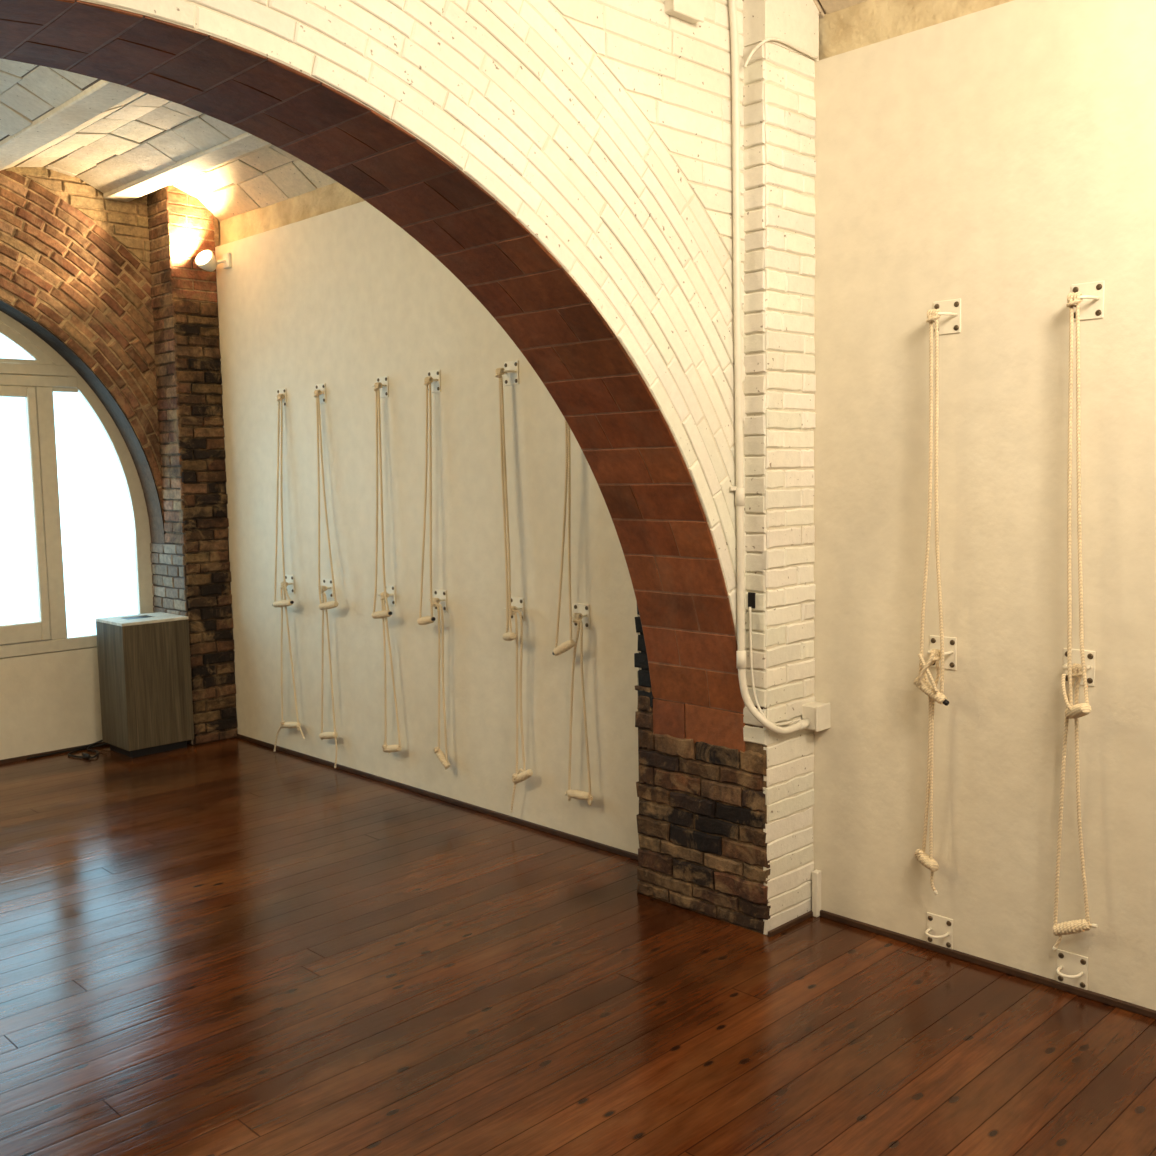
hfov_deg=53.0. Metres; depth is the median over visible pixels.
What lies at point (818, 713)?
junction box
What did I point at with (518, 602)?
wall hook
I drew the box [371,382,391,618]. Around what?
sling
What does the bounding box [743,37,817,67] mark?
cable
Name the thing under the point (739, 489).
conduit pipe
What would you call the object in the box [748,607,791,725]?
cable
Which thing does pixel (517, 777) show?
sling
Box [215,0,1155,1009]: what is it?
wall
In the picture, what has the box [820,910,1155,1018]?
baseboard
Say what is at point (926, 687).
sling
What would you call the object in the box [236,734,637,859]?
baseboard
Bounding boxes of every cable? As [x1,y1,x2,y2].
[27,740,107,758]
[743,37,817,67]
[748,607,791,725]
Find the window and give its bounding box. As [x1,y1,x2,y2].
[0,311,153,657]
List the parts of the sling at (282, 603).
handle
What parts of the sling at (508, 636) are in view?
handle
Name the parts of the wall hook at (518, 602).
plate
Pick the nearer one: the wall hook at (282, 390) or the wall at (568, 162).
the wall at (568, 162)
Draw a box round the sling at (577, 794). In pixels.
[564,613,592,805]
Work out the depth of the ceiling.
5.76 m
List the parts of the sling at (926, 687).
handle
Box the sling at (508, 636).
[495,368,515,640]
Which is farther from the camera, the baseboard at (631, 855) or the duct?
the baseboard at (631, 855)
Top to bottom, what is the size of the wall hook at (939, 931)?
0.104 m
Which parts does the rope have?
handle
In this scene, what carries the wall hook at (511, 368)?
attached to the wall at (997, 157)
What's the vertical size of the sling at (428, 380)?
1.174 m
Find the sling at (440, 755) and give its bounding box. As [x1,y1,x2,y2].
[432,598,450,769]
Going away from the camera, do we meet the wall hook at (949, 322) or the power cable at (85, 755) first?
the wall hook at (949, 322)
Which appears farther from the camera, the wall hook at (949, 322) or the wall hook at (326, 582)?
the wall hook at (326, 582)
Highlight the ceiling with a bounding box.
[0,0,867,221]
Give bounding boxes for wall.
[0,0,818,934]
[0,166,237,759]
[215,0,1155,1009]
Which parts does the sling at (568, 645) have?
handle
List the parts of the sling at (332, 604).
handle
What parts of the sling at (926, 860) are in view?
handle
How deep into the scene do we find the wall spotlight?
6.70 m
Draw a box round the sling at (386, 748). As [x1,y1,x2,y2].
[380,592,401,753]
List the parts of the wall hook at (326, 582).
plate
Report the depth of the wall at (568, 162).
3.59 m
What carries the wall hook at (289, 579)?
attached to the wall at (997, 157)
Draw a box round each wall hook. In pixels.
[275,388,286,407]
[279,574,294,593]
[313,383,325,403]
[317,578,333,597]
[373,376,388,397]
[378,584,395,605]
[423,370,440,392]
[428,589,446,611]
[501,360,518,385]
[504,597,523,620]
[568,603,589,628]
[925,912,952,948]
[927,635,956,669]
[933,299,960,334]
[1056,949,1087,989]
[1062,648,1095,685]
[1071,281,1103,320]
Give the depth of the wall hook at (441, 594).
5.54 m
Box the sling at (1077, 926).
[1052,663,1097,951]
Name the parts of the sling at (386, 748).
handle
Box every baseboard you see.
[0,742,109,763]
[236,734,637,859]
[768,910,812,936]
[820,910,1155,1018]
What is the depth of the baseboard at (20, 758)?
6.68 m
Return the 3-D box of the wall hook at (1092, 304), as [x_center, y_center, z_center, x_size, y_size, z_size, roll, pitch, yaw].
[1.429,-0.788,3.283,0.079,0.104,0.092,-6,8,-44]
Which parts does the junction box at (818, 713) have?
lid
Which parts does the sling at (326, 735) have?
handle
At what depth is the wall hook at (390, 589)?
5.84 m
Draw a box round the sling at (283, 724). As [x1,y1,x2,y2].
[274,581,304,751]
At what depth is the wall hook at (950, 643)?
3.70 m
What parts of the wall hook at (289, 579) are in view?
plate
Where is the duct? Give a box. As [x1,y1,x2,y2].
[812,870,820,916]
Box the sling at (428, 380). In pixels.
[417,376,434,624]
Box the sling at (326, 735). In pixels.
[319,586,337,767]
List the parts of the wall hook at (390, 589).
plate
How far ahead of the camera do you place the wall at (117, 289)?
6.76 m
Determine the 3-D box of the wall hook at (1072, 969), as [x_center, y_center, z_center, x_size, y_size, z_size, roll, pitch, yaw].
[1.470,1.185,3.473,0.065,0.104,0.092,-6,8,-44]
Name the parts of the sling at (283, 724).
handle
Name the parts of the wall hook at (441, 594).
plate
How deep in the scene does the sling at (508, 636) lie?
5.05 m
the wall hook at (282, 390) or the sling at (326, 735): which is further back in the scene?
the wall hook at (282, 390)
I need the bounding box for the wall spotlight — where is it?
[195,249,231,271]
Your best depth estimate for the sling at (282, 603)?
6.42 m
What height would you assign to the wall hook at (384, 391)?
0.104 m
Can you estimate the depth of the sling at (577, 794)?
4.84 m
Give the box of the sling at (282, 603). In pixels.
[272,394,293,606]
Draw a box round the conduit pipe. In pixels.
[728,0,809,734]
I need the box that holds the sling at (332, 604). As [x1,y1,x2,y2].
[314,389,337,609]
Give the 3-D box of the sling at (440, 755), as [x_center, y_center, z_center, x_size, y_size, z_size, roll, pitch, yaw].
[-0.660,0.508,5.527,0.046,0.829,0.103,-6,8,-44]
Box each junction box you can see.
[664,0,703,23]
[802,702,829,731]
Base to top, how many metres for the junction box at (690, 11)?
0.153 m
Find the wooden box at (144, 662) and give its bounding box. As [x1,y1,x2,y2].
[96,612,193,757]
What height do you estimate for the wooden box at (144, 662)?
0.782 m
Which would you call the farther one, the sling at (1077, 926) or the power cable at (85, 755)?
the power cable at (85, 755)
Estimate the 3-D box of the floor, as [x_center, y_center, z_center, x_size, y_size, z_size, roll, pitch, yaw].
[-0.502,1.442,2.292,4.800,0.080,10.400,-6,8,-44]
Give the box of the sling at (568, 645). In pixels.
[552,420,574,655]
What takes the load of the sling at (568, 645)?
hanging from the wall hook
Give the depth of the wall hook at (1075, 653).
3.39 m
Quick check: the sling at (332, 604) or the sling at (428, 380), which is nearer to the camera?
the sling at (428, 380)
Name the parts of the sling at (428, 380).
handle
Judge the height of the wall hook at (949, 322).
0.104 m
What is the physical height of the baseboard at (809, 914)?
0.018 m
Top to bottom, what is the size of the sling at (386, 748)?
0.827 m
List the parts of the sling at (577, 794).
handle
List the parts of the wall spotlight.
bulb, arm, mounting plate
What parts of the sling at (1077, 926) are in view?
handle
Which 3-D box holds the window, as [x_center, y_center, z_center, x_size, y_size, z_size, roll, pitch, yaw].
[-3.731,-0.558,6.023,3.046,2.126,0.073,-6,8,-44]
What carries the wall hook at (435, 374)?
attached to the wall at (997, 157)
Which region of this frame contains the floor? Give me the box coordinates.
[0,737,1155,1155]
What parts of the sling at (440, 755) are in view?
handle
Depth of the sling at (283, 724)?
6.49 m
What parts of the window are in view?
pane, pane, sash, fanlight frame, pane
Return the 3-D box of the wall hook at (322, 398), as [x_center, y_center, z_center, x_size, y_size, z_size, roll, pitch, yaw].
[-1.381,-0.979,6.145,0.042,0.104,0.092,-6,8,-44]
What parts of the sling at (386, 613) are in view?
handle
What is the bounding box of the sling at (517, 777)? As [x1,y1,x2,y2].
[510,606,532,812]
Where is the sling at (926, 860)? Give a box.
[915,649,940,894]
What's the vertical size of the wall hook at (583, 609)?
0.104 m
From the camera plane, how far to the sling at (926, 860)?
3.72 m
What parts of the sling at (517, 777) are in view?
handle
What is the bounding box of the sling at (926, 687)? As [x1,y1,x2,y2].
[913,309,948,705]

